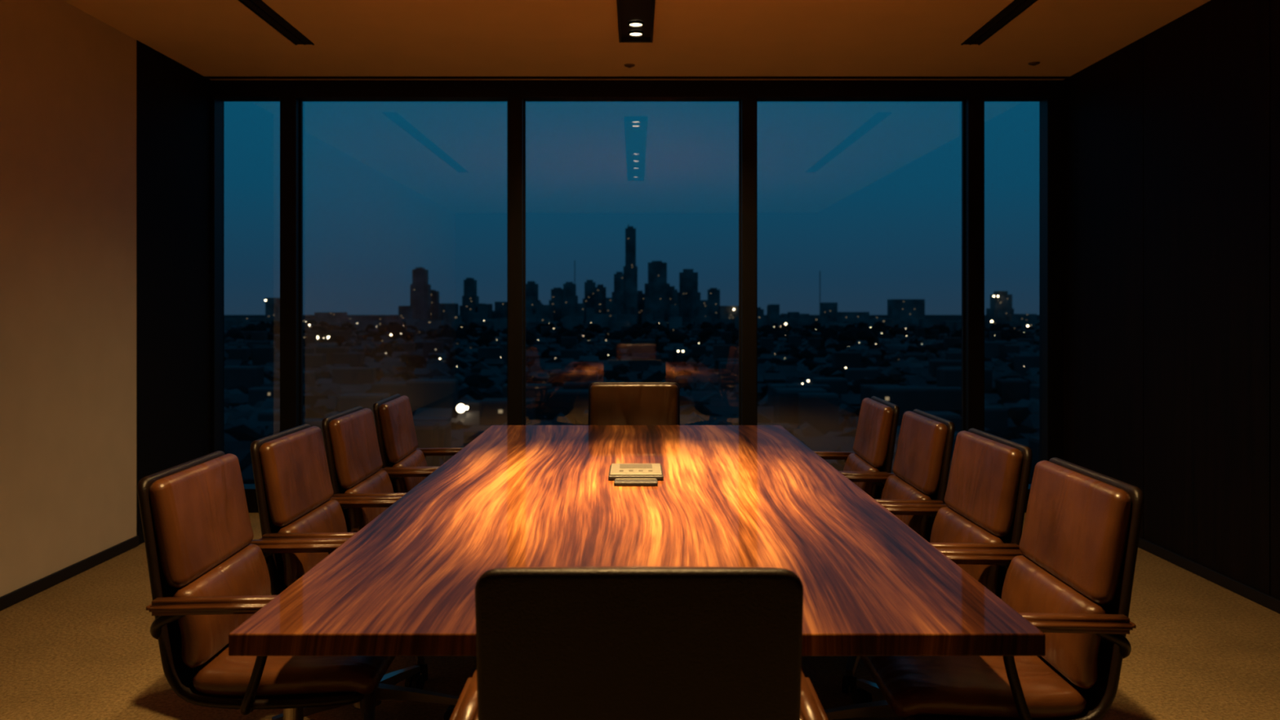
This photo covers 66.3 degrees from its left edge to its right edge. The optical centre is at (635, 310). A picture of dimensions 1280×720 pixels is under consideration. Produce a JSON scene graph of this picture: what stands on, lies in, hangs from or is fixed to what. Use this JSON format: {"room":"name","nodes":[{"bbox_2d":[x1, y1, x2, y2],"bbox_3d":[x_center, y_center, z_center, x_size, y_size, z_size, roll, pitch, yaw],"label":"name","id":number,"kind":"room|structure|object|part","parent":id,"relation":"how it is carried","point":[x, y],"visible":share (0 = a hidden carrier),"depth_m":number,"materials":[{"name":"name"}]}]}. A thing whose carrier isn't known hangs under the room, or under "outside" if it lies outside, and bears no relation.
{"room":"conference room","nodes":[
{"label":"conference room","id":0,"kind":"room"},
{"bbox_2d":[0,0,136,596],"bbox_3d":[-2.920,-0.103,1.715,0.100,2.907,7.830,0,0,0],"label":"wall","id":1,"kind":"structure","parent":0,"point":[68,77],"depth_m":4.92,"materials":[{"name":"paint"}]},
{"bbox_2d":[0,535,138,611],"bbox_3d":[-2.863,1.320,1.715,0.014,0.060,7.830,0,0,0],"label":"baseboard","id":2,"kind":"structure","parent":1,"relation":"attached to","point":[13,597],"depth_m":4.90,"materials":[{"name":"black wood"}]},
{"bbox_2d":[210,80,1062,101],"bbox_3d":[0.006,-1.498,6.670,5.745,0.116,0.140,0,0,0],"label":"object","id":3,"kind":"object","parent":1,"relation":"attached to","point":[221,90],"visible":0.89,"depth_m":6.60,"materials":[{"name":"metal"}]},
{"bbox_2d":[136,40,224,544],"bbox_3d":[-2.919,-0.103,6.225,0.103,2.907,1.190,0,0,0],"label":"panel","id":4,"kind":"object","parent":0,"point":[173,100],"depth_m":6.06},
{"bbox_2d":[63,0,1210,79],"bbox_3d":[0.005,-1.607,2.260,5.950,0.100,9.120,0,0,0],"label":"ceiling","id":5,"kind":"structure","parent":0,"point":[209,37],"depth_m":5.52,"materials":[{"name":"paint"}]},
{"bbox_2d":[238,0,314,44],"bbox_3d":[-1.930,-1.553,4.055,0.110,0.008,3.310,0,0,0],"label":"ceiling vent","id":6,"kind":"object","parent":5,"relation":"in","point":[259,7],"visible":1,"depth_m":5.26,"materials":[{"name":"black metal"}]},
{"bbox_2d":[624,63,635,67],"bbox_3d":[-0.040,-1.549,6.200,0.070,0.015,0.070,0,0,0],"label":"sprinkler","id":7,"kind":"object","parent":5,"relation":"attached to","point":[629,65],"depth_m":6.19,"materials":[{"name":"black metal"}]},
{"bbox_2d":[616,0,655,42],"bbox_3d":[0.000,-1.537,3.745,0.190,0.039,3.590,0,0,0],"label":"track","id":8,"kind":"object","parent":5,"relation":"in","point":[635,17],"depth_m":5.20,"materials":[{"name":"black metal"}]},
{"bbox_2d":[204,76,1069,79],"bbox_3d":[0.006,-1.551,6.515,5.745,0.012,0.030,0,0,0],"label":"trim","id":9,"kind":"structure","parent":5,"relation":"attached to","point":[206,77],"depth_m":6.50,"materials":[{"name":"black metal"}]},
{"bbox_2d":[960,0,1037,44],"bbox_3d":[1.950,-1.553,4.055,0.110,0.008,3.310,0,0,0],"label":"ceiling vent","id":10,"kind":"object","parent":5,"relation":"in","point":[1016,7],"visible":1,"depth_m":5.26,"materials":[{"name":"black metal"}]},
{"bbox_2d":[1028,62,1039,66],"bbox_3d":[2.500,-1.549,6.150,0.070,0.015,0.070,0,0,0],"label":"sprinkler","id":11,"kind":"object","parent":5,"relation":"attached to","point":[1033,64],"depth_m":6.14,"materials":[{"name":"black metal"}]},
{"bbox_2d":[0,512,1279,719],"bbox_3d":[0.005,1.400,2.260,5.950,0.100,9.120,0,0,0],"label":"floor","id":12,"kind":"structure","parent":0,"point":[82,646],"depth_m":3.79,"materials":[{"name":"carpet"}]},
{"bbox_2d":[137,450,395,719],"bbox_3d":[-0.883,0.873,2.560,0.603,0.955,0.629,0,0,-2],"label":"office chair","id":13,"kind":"object","parent":12,"relation":"on","point":[208,574],"visible":0.72,"depth_m":2.34,"materials":[{"name":"leather"}]},
{"bbox_2d":[149,453,253,588],"bbox_3d":[-1.120,0.531,2.553,0.094,0.260,0.485,0,0,-2],"label":"cushion","id":14,"kind":"object","parent":13,"relation":"on","point":[200,526],"depth_m":2.45,"materials":[{"name":"leather"}]},
{"bbox_3d":[-0.961,0.682,2.270,0.330,0.038,0.055,0,0,-2],"label":"armrest","id":15,"kind":"part","parent":13,"relation":"part of","materials":[{"name":"leather"}]},
{"bbox_2d":[173,543,271,668],"bbox_3d":[-1.067,0.754,2.554,0.088,0.192,0.485,0,0,-2],"label":"lumbar cushion","id":16,"kind":"object","parent":13,"relation":"on","point":[243,571],"depth_m":2.42,"materials":[{"name":"leather"}]},
{"bbox_2d":[191,643,395,696],"bbox_3d":[-0.846,0.892,2.561,0.438,0.083,0.485,0,0,-2],"label":"seat cushion","id":17,"kind":"object","parent":13,"relation":"on","point":[223,674],"depth_m":2.33,"materials":[{"name":"leather"}]},
{"bbox_3d":[-0.979,0.682,2.844,0.330,0.038,0.055,0,0,-2],"label":"armrest","id":18,"kind":"part","parent":13,"relation":"part of","materials":[{"name":"wood"}]},
{"bbox_2d":[250,423,459,719],"bbox_3d":[-0.868,0.873,3.210,0.603,0.955,0.629,0,0,1],"label":"office chair","id":19,"kind":"object","parent":12,"relation":"on","point":[294,489],"visible":0.49,"depth_m":3.12,"materials":[{"name":"leather"}]},
{"bbox_2d":[258,426,333,527],"bbox_3d":[-1.105,0.531,3.212,0.094,0.260,0.485,0,0,1],"label":"cushion","id":20,"kind":"object","parent":19,"relation":"on","point":[295,486],"depth_m":3.10,"materials":[{"name":"leather"}]},
{"bbox_3d":[-0.958,0.682,2.924,0.330,0.038,0.055,0,0,1],"label":"armrest","id":21,"kind":"part","parent":19,"relation":"part of","materials":[{"name":"wood"}]},
{"bbox_2d":[277,499,346,586],"bbox_3d":[-1.052,0.754,3.212,0.088,0.192,0.485,0,0,1],"label":"lumbar cushion","id":22,"kind":"object","parent":19,"relation":"on","point":[326,515],"depth_m":3.08,"materials":[{"name":"leather"}]},
{"bbox_3d":[-0.952,0.682,3.498,0.330,0.038,0.055,0,0,1],"label":"armrest","id":23,"kind":"part","parent":19,"relation":"part of","materials":[{"name":"leather"}]},
{"bbox_2d":[321,405,437,680],"bbox_3d":[-0.858,0.873,3.850,0.603,0.955,0.629,0,0,0],"label":"office chair","id":24,"kind":"object","parent":12,"relation":"on","point":[354,460],"visible":0.3,"depth_m":3.71,"materials":[{"name":"leather"}]},
{"bbox_2d":[328,408,382,488],"bbox_3d":[-1.095,0.531,3.850,0.094,0.260,0.485,0,0,0],"label":"cushion","id":25,"kind":"object","parent":24,"relation":"on","point":[355,460],"depth_m":3.73,"materials":[{"name":"leather"}]},
{"bbox_2d":[344,470,393,532],"bbox_3d":[-1.042,0.754,3.850,0.088,0.192,0.485,0,0,0],"label":"lumbar cushion","id":26,"kind":"object","parent":24,"relation":"on","point":[376,481],"depth_m":3.71,"materials":[{"name":"leather"}]},
{"bbox_3d":[-0.945,0.682,3.563,0.330,0.038,0.055,0,0,0],"label":"armrest","id":27,"kind":"part","parent":24,"relation":"part of","materials":[{"name":"wood"}]},
{"bbox_3d":[-0.945,0.682,4.137,0.330,0.038,0.055,0,0,0],"label":"armrest","id":28,"kind":"part","parent":24,"relation":"part of","materials":[{"name":"wood"}]},
{"bbox_2d":[373,393,463,493],"bbox_3d":[-0.838,0.873,4.460,0.603,0.955,0.629,0,0,-2],"label":"office chair","id":29,"kind":"object","parent":12,"relation":"on","point":[397,442],"visible":0.4,"depth_m":4.31,"materials":[{"name":"leather"}]},
{"bbox_2d":[378,395,417,463],"bbox_3d":[-1.075,0.531,4.453,0.094,0.260,0.485,0,0,-2],"label":"cushion","id":30,"kind":"object","parent":29,"relation":"on","point":[397,439],"depth_m":4.31,"materials":[{"name":"leather"}]},
{"bbox_2d":[392,448,427,493],"bbox_3d":[-1.022,0.754,4.454,0.088,0.192,0.485,0,0,-2],"label":"lumbar cushion","id":31,"kind":"object","parent":29,"relation":"on","point":[414,457],"depth_m":4.32,"materials":[{"name":"leather"}]},
{"bbox_3d":[-0.916,0.682,4.170,0.330,0.038,0.055,0,0,-2],"label":"armrest","id":32,"kind":"part","parent":29,"relation":"part of","materials":[{"name":"wood"}]},
{"bbox_3d":[-0.934,0.682,4.744,0.330,0.038,0.055,0,0,-2],"label":"armrest","id":33,"kind":"part","parent":29,"relation":"part of","materials":[{"name":"wood"}]},
{"bbox_2d":[588,382,679,425],"bbox_3d":[-0.010,0.873,5.138,0.629,0.955,0.603,0,0,0],"label":"office chair","id":34,"kind":"object","parent":12,"relation":"on","point":[610,403],"visible":0.22,"depth_m":5.36,"materials":[{"name":"leather"}]},
{"bbox_2d":[228,425,1045,656],"bbox_3d":[0.002,0.975,3.485,1.520,0.750,3.330,0,0,0],"label":"conference table","id":35,"kind":"object","parent":12,"relation":"on","point":[402,584],"visible":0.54,"depth_m":2.50,"materials":[{"name":"brown wood"}]},
{"bbox_2d":[608,463,663,486],"bbox_3d":[0.000,0.588,3.535,0.196,0.024,0.370,0,0,0],"label":"hub","id":36,"kind":"object","parent":35,"relation":"on","point":[622,474],"depth_m":3.47,"materials":[{"name":"beige plastic"}]},
{"bbox_2d":[243,484,1031,512],"bbox_3d":[-0.001,1.270,6.645,5.731,0.159,0.190,0,0,0],"label":"rail","id":37,"kind":"object","parent":12,"relation":"on","point":[250,489],"visible":0.02,"depth_m":6.55,"materials":[{"name":"metal"}]},
{"bbox_2d":[210,97,222,453],"bbox_3d":[-2.853,-0.125,6.670,0.026,2.640,0.140,0,0,0],"label":"window frame","id":38,"kind":"structure","parent":37,"relation":"on","point":[216,105],"depth_m":6.62,"materials":[{"name":"metal"}]},
{"bbox_2d":[280,97,299,431],"bbox_3d":[-2.345,-0.125,6.670,0.110,2.640,0.140,0,0,0],"label":"mullion","id":39,"kind":"object","parent":37,"relation":"on","point":[289,106],"visible":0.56,"depth_m":6.60,"materials":[{"name":"metal"}]},
{"bbox_2d":[299,99,302,425],"bbox_3d":[-2.284,-0.125,6.685,0.012,2.640,0.030,0,0,0],"label":"bead","id":40,"kind":"object","parent":39,"relation":"attached to","point":[300,100],"visible":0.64,"depth_m":6.67,"materials":[{"name":"metal"}]},
{"bbox_2d":[507,97,523,425],"bbox_3d":[-0.815,-0.125,6.670,0.099,2.640,0.140,0,0,0],"label":"mullion","id":41,"kind":"object","parent":37,"relation":"on","point":[515,104],"visible":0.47,"depth_m":6.60,"materials":[{"name":"metal"}]},
{"bbox_2d":[506,99,507,425],"bbox_3d":[-0.870,-0.125,6.685,0.012,2.640,0.030,0,0,0],"label":"bead","id":42,"kind":"object","parent":41,"relation":"attached to","point":[507,100],"visible":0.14,"depth_m":6.67,"materials":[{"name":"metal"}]},
{"bbox_2d":[523,99,525,425],"bbox_3d":[-0.759,-0.125,6.685,0.012,2.640,0.030,0,0,0],"label":"bead","id":43,"kind":"object","parent":41,"relation":"attached to","point":[524,100],"visible":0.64,"depth_m":6.67,"materials":[{"name":"metal"}]},
{"bbox_2d":[741,97,756,425],"bbox_3d":[0.765,-0.125,6.670,0.100,2.640,0.140,0,0,0],"label":"mullion","id":44,"kind":"object","parent":37,"relation":"on","point":[748,104],"visible":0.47,"depth_m":6.60,"materials":[{"name":"metal"}]},
{"bbox_2d":[738,99,741,425],"bbox_3d":[0.709,-0.125,6.685,0.012,2.640,0.030,0,0,0],"label":"bead","id":45,"kind":"object","parent":44,"relation":"attached to","point":[740,100],"visible":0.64,"depth_m":6.67,"materials":[{"name":"metal"}]},
{"bbox_2d":[756,99,757,425],"bbox_3d":[0.821,-0.125,6.685,0.012,2.640,0.030,0,0,0],"label":"bead","id":46,"kind":"object","parent":44,"relation":"attached to","point":[757,100],"visible":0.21,"depth_m":6.67,"materials":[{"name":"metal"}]},
{"bbox_2d":[964,97,984,431],"bbox_3d":[2.295,-0.125,6.670,0.110,2.640,0.140,0,0,0],"label":"mullion","id":47,"kind":"object","parent":37,"relation":"on","point":[974,106],"visible":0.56,"depth_m":6.60,"materials":[{"name":"metal"}]},
{"bbox_2d":[961,99,964,431],"bbox_3d":[2.234,-0.125,6.685,0.012,2.640,0.030,0,0,0],"label":"bead","id":48,"kind":"object","parent":47,"relation":"attached to","point":[962,100],"visible":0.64,"depth_m":6.67,"materials":[{"name":"metal"}]},
{"bbox_2d":[1039,97,1062,461],"bbox_3d":[2.827,-0.125,6.670,0.104,2.640,0.140,0,0,0],"label":"window frame","id":49,"kind":"structure","parent":37,"relation":"on","point":[1051,108],"depth_m":6.60,"materials":[{"name":"metal"}]},
{"bbox_2d":[449,566,828,719],"bbox_3d":[0.005,0.873,1.792,0.629,0.955,0.603,0,0,0],"label":"office chair","id":50,"kind":"object","parent":12,"relation":"on","point":[553,642],"visible":1,"depth_m":1.51,"materials":[{"name":"leather"}]},
{"bbox_3d":[-0.282,0.682,1.705,0.055,0.038,0.330,0,0,0],"label":"armrest","id":51,"kind":"part","parent":50,"relation":"part of","materials":[{"name":"leather"}]},
{"bbox_2d":[502,566,774,568],"bbox_3d":[0.005,0.531,1.555,0.485,0.260,0.094,0,0,0],"label":"cushion","id":52,"kind":"object","parent":50,"relation":"on","point":[545,566],"depth_m":1.53,"materials":[{"name":"leather"}]},
{"bbox_3d":[0.292,0.682,1.705,0.055,0.038,0.330,0,0,0],"label":"armrest","id":53,"kind":"part","parent":50,"relation":"part of","materials":[{"name":"leather"}]},
{"bbox_2d":[814,395,899,499],"bbox_3d":[0.808,0.873,4.340,0.603,0.955,0.629,0,0,2],"label":"office chair","id":54,"kind":"object","parent":12,"relation":"on","point":[873,446],"visible":0.3,"depth_m":4.18,"materials":[{"name":"leather"}]},
{"bbox_3d":[0.904,0.682,4.624,0.330,0.038,0.055,0,0,2],"label":"armrest","id":55,"kind":"part","parent":54,"relation":"part of","materials":[{"name":"leather"}]},
{"bbox_2d":[843,453,879,498],"bbox_3d":[0.992,0.754,4.334,0.088,0.192,0.485,0,0,2],"label":"lumbar cushion","id":56,"kind":"object","parent":54,"relation":"on","point":[855,461],"depth_m":4.20,"materials":[{"name":"leather"}]},
{"bbox_3d":[0.886,0.682,4.050,0.330,0.038,0.055,0,0,2],"label":"armrest","id":57,"kind":"part","parent":54,"relation":"part of","materials":[{"name":"wood"}]},
{"bbox_2d":[853,397,893,468],"bbox_3d":[1.045,0.531,4.333,0.094,0.260,0.485,0,0,2],"label":"cushion","id":58,"kind":"object","parent":54,"relation":"on","point":[873,446],"depth_m":4.19,"materials":[{"name":"leather"}]},
{"bbox_2d":[840,408,955,693],"bbox_3d":[0.838,0.873,3.730,0.603,0.955,0.629,0,0,1],"label":"office chair","id":59,"kind":"object","parent":12,"relation":"on","point":[922,463],"visible":0.34,"depth_m":3.57,"materials":[{"name":"leather"}]},
{"bbox_3d":[0.928,0.682,4.016,0.330,0.038,0.055,0,0,1],"label":"armrest","id":60,"kind":"part","parent":59,"relation":"part of","materials":[{"name":"wood"}]},
{"bbox_2d":[880,475,931,540],"bbox_3d":[1.022,0.754,3.728,0.088,0.192,0.485,0,0,1],"label":"lumbar cushion","id":61,"kind":"object","parent":59,"relation":"on","point":[895,486],"depth_m":3.59,"materials":[{"name":"leather"}]},
{"bbox_3d":[0.922,0.682,3.442,0.330,0.038,0.055,0,0,1],"label":"armrest","id":62,"kind":"part","parent":59,"relation":"part of","materials":[{"name":"leather"}]},
{"bbox_2d":[892,411,947,495],"bbox_3d":[1.075,0.531,3.728,0.094,0.260,0.485,0,0,1],"label":"cushion","id":63,"kind":"object","parent":59,"relation":"on","point":[920,466],"depth_m":3.60,"materials":[{"name":"leather"}]},
{"bbox_2d":[823,427,1032,719],"bbox_3d":[0.848,0.873,3.080,0.603,0.955,0.629,0,0,-1],"label":"office chair","id":64,"kind":"object","parent":12,"relation":"on","point":[984,508],"visible":0.39,"depth_m":3.00,"materials":[{"name":"leather"}]},
{"bbox_3d":[0.932,0.682,3.368,0.330,0.038,0.055,0,0,-1],"label":"armrest","id":65,"kind":"part","parent":64,"relation":"part of","materials":[{"name":"leather"}]},
{"bbox_2d":[929,506,1004,595],"bbox_3d":[1.032,0.754,3.082,0.088,0.192,0.485,0,0,-1],"label":"lumbar cushion","id":66,"kind":"object","parent":64,"relation":"on","point":[950,525],"depth_m":2.98,"materials":[{"name":"leather"}]},
{"bbox_3d":[0.938,0.682,2.794,0.330,0.038,0.055,0,0,-1],"label":"armrest","id":67,"kind":"part","parent":64,"relation":"part of","materials":[{"name":"leather"}]},
{"bbox_2d":[944,430,1022,537],"bbox_3d":[1.085,0.531,3.083,0.094,0.260,0.485,0,0,-1],"label":"cushion","id":68,"kind":"object","parent":64,"relation":"on","point":[984,494],"depth_m":2.98,"materials":[{"name":"leather"}]},
{"bbox_2d":[860,457,1144,719],"bbox_3d":[0.838,0.873,2.430,0.603,0.955,0.629,0,0,1],"label":"office chair","id":69,"kind":"object","parent":12,"relation":"on","point":[1071,574],"visible":0.86,"depth_m":2.24,"materials":[{"name":"leather"}]},
{"bbox_2d":[860,656,1086,719],"bbox_3d":[0.801,0.892,2.431,0.438,0.083,0.485,0,0,1],"label":"seat cushion","id":70,"kind":"object","parent":69,"relation":"on","point":[913,687],"depth_m":2.22,"materials":[{"name":"leather"}]},
{"bbox_3d":[0.931,0.682,2.715,0.330,0.038,0.055,0,0,1],"label":"armrest","id":71,"kind":"part","parent":69,"relation":"part of","materials":[{"name":"wood"}]},
{"bbox_2d":[1001,555,1106,688],"bbox_3d":[1.022,0.754,2.426,0.088,0.192,0.485,0,0,1],"label":"lumbar cushion","id":72,"kind":"object","parent":69,"relation":"on","point":[1029,586],"depth_m":2.29,"materials":[{"name":"leather"}]},
{"bbox_2d":[1018,460,1132,604],"bbox_3d":[1.075,0.531,2.425,0.094,0.260,0.485,0,0,1],"label":"cushion","id":73,"kind":"object","parent":69,"relation":"on","point":[1077,535],"depth_m":2.32,"materials":[{"name":"leather"}]},
{"bbox_3d":[0.919,0.682,2.141,0.330,0.038,0.055,0,0,1],"label":"armrest","id":74,"kind":"part","parent":69,"relation":"part of","materials":[{"name":"wood"}]},
{"bbox_2d":[1137,537,1279,613],"bbox_3d":[2.873,1.320,2.200,0.014,0.060,8.800,0,0,0],"label":"baseboard","id":75,"kind":"structure","parent":12,"relation":"on","point":[1264,599],"depth_m":4.86,"materials":[{"name":"black wood"}]},
{"label":"outside","id":76,"kind":"structure","parent":0,"visible":0},
{"bbox_2d":[224,226,1039,484],"bbox_3d":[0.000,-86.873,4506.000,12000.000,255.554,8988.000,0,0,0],"label":"city skyline","id":77,"kind":"object","parent":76,"point":[815,373],"visible":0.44,"depth_m":485.90,"materials":[{"name":"black"}]}
]}

